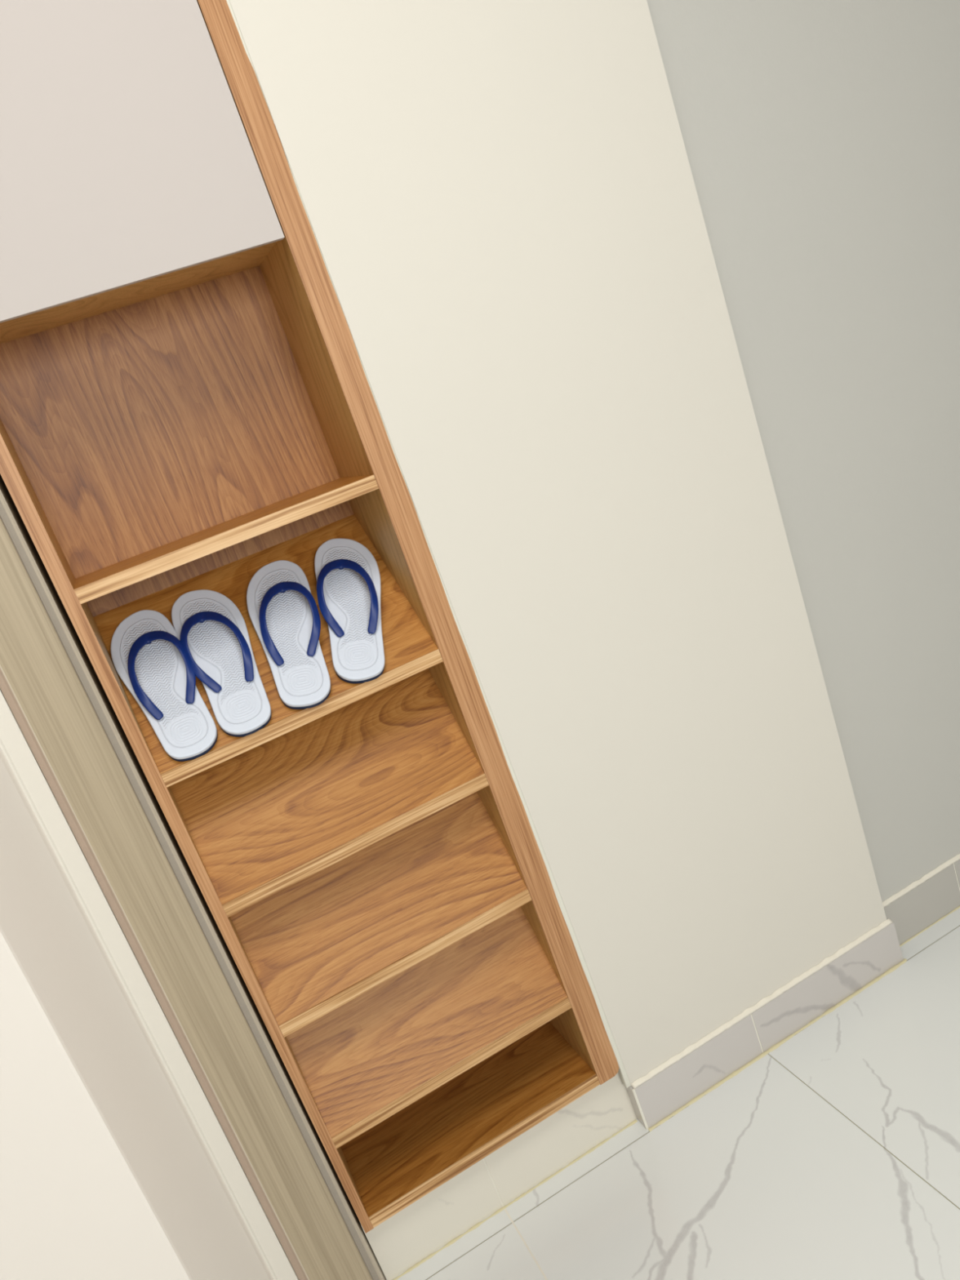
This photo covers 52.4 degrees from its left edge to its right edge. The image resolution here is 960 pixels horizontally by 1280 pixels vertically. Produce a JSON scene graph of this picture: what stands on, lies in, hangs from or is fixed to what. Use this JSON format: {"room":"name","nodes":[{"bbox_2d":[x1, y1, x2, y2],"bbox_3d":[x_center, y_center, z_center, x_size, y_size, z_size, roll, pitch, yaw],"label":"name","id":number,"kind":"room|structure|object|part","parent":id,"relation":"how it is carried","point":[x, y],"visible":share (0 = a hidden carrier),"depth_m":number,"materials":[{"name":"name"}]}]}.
{"room":"entryway","nodes":[
{"label":"entryway","id":0,"kind":"room"},
{"bbox_2d":[0,688,298,1279],"bbox_3d":[-1.360,0.078,0.990,1.472,2.800,0.450,-24,16,-17],"label":"wall","id":1,"kind":"structure","parent":0,"point":[117,1162],"depth_m":1.21,"materials":[{"name":"white paint"}]},
{"bbox_2d":[0,474,386,1279],"bbox_3d":[-0.693,-0.242,1.277,0.110,2.800,0.293,-24,16,-17],"label":"trim","id":2,"kind":"structure","parent":1,"relation":"attached to","point":[50,684],"depth_m":1.32,"materials":[{"name":"grey wood"}]},
{"bbox_2d":[229,0,959,1086],"bbox_3d":[0.693,-0.877,1.763,2.144,2.800,0.300,-24,16,-17],"label":"wall","id":3,"kind":"structure","parent":0,"point":[500,197],"depth_m":1.55,"materials":[{"name":"beige paint"}]},
{"bbox_2d":[0,0,618,1233],"bbox_3d":[-0.450,-0.406,1.323,0.488,2.674,0.218,-24,16,-17],"label":"cabinet","id":4,"kind":"object","parent":3,"relation":"attached to","point":[188,403],"visible":1,"depth_m":1.43,"materials":[{"name":"brown wood"}]},
{"bbox_3d":[-0.481,-0.470,1.303,0.420,0.020,0.180,-24,16,-17],"label":"panel","id":5,"kind":"part","parent":4,"relation":"part of","materials":[{"name":"brown wood"}]},
{"bbox_3d":[-0.645,-1.023,1.046,0.416,1.278,0.012,-24,16,-17],"label":"door","id":6,"kind":"part","parent":4,"relation":"part of","materials":[{"name":"white paint"}]},
{"bbox_2d":[111,609,217,761],"bbox_3d":[-0.444,0.061,1.365,0.096,0.194,0.184,-25,16,-19],"label":"flip flop","id":7,"kind":"object","parent":4,"relation":"in","point":[148,654],"visible":1,"depth_m":1.35,"materials":[{"name":"white rubber"}]},
{"bbox_3d":[-0.496,-0.426,1.407,0.420,2.653,0.012,-24,16,-17],"label":"panel","id":8,"kind":"part","parent":4,"relation":"part of","materials":[{"name":"brown wood"}]},
{"bbox_3d":[-0.652,-0.316,1.257,0.026,2.673,0.214,-24,16,-17],"label":"panel","id":9,"kind":"part","parent":4,"relation":"part of","materials":[{"name":"brown wood"}]},
{"bbox_2d":[171,589,271,737],"bbox_3d":[-0.366,0.027,1.390,0.096,0.194,0.184,-23,15,-12],"label":"flip flop","id":10,"kind":"object","parent":4,"relation":"in","point":[212,633],"visible":0.99,"depth_m":1.38,"materials":[{"name":"white rubber"}]},
{"bbox_2d":[73,474,373,589],"bbox_3d":[-0.364,-0.150,1.386,0.420,0.020,0.196,-24,16,-17],"label":"shelf","id":11,"kind":"object","parent":4,"relation":"attached to","point":[130,566],"depth_m":1.34,"materials":[{"name":"brown wood"}]},
{"bbox_2d":[93,514,438,773],"bbox_3d":[-0.310,-0.001,1.429,0.420,0.226,0.196,-24,16,-17],"label":"shelf","id":12,"kind":"object","parent":4,"relation":"attached to","point":[410,622],"depth_m":1.43,"materials":[{"name":"brown wood"}]},
{"bbox_2d":[246,560,330,709],"bbox_3d":[-0.275,-0.011,1.420,0.098,0.190,0.188,-22,15,-7],"label":"flip flop","id":13,"kind":"object","parent":4,"relation":"in","point":[283,612],"visible":1,"depth_m":1.40,"materials":[{"name":"white rubber"}]},
{"bbox_2d":[169,668,484,904],"bbox_3d":[-0.238,0.177,1.456,0.420,0.256,0.148,-24,16,-17],"label":"shelf","id":14,"kind":"object","parent":4,"relation":"attached to","point":[255,815],"depth_m":1.43,"materials":[{"name":"brown wood"}]},
{"bbox_2d":[314,538,384,684],"bbox_3d":[-0.186,-0.050,1.446,0.094,0.189,0.193,-19,15,4],"label":"flip flop","id":15,"kind":"object","parent":4,"relation":"in","point":[348,577],"visible":1,"depth_m":1.43,"materials":[{"name":"white rubber"}]},
{"bbox_2d":[230,791,527,1025],"bbox_3d":[-0.176,0.353,1.506,0.420,0.286,0.148,-24,16,-17],"label":"shelf","id":16,"kind":"object","parent":4,"relation":"attached to","point":[335,895],"depth_m":1.46,"materials":[{"name":"brown wood"}]},
{"bbox_3d":[-0.267,-0.491,1.387,0.018,2.673,0.214,-24,16,-17],"label":"panel","id":17,"kind":"part","parent":4,"relation":"part of","materials":[{"name":"brown wood"}]},
{"bbox_2d":[286,906,567,1137],"bbox_3d":[-0.107,0.545,1.561,0.420,0.278,0.148,-24,16,-17],"label":"shelf","id":18,"kind":"object","parent":4,"relation":"attached to","point":[389,1010],"depth_m":1.52,"materials":[{"name":"brown wood"}]},
{"bbox_2d":[340,1021,595,1217],"bbox_3d":[-0.022,0.803,1.657,0.420,0.020,0.196,-24,16,-17],"label":"shelf","id":19,"kind":"object","parent":4,"relation":"attached to","point":[398,1161],"depth_m":1.63,"materials":[{"name":"brown wood"}]},
{"bbox_2d":[226,0,631,1088],"bbox_3d":[-0.194,-0.471,1.307,0.017,2.704,0.012,-24,16,-17],"label":"trim","id":20,"kind":"structure","parent":3,"relation":"attached to","point":[622,1071],"depth_m":1.51,"materials":[{"name":"wood"}]},
{"bbox_2d":[392,1120,637,1279],"bbox_3d":[0.063,0.927,1.621,0.480,0.002,0.008,-24,16,-17],"label":"trim","id":21,"kind":"structure","parent":3,"relation":"attached to","point":[633,1122],"depth_m":1.61,"materials":[{"name":"tile"}]},
{"bbox_2d":[359,859,959,1279],"bbox_3d":[0.976,0.453,1.913,2.616,0.120,0.045,-24,16,-17],"label":"baseboard","id":22,"kind":"structure","parent":3,"relation":"attached to","point":[424,1226],"depth_m":1.67,"materials":[{"name":"beige stone"}]},
{"bbox_2d":[631,918,893,1088],"bbox_3d":[0.513,0.638,1.734,0.585,0.006,0.010,-24,16,-17],"label":"trim","id":23,"kind":"structure","parent":3,"relation":"attached to","point":[764,1001],"depth_m":1.73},
{"bbox_2d":[648,958,906,1131],"bbox_3d":[0.546,0.718,1.749,0.594,0.002,0.011,-24,16,-17],"label":"trim","id":24,"kind":"structure","parent":3,"relation":"attached to","point":[775,1046],"depth_m":1.74,"materials":[{"name":"tile"}]},
{"bbox_2d":[882,853,959,907],"bbox_3d":[1.420,0.207,2.075,1.534,0.006,0.010,-24,16,-17],"label":"trim","id":25,"kind":"structure","parent":3,"relation":"attached to","point":[956,858],"depth_m":1.88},
{"bbox_2d":[899,906,959,946],"bbox_3d":[1.451,0.295,2.094,1.518,0.002,0.006,-24,16,-17],"label":"trim","id":26,"kind":"structure","parent":3,"relation":"attached to","point":[957,908],"depth_m":1.90,"materials":[{"name":"tile"}]},
{"bbox_2d":[384,907,959,1279],"bbox_3d":[0.930,1.062,0.174,4.200,0.060,3.900,-24,16,-17],"label":"floor","id":27,"kind":"structure","parent":0,"point":[834,1154],"depth_m":1.53,"materials":[{"name":"white stone"}]}
]}

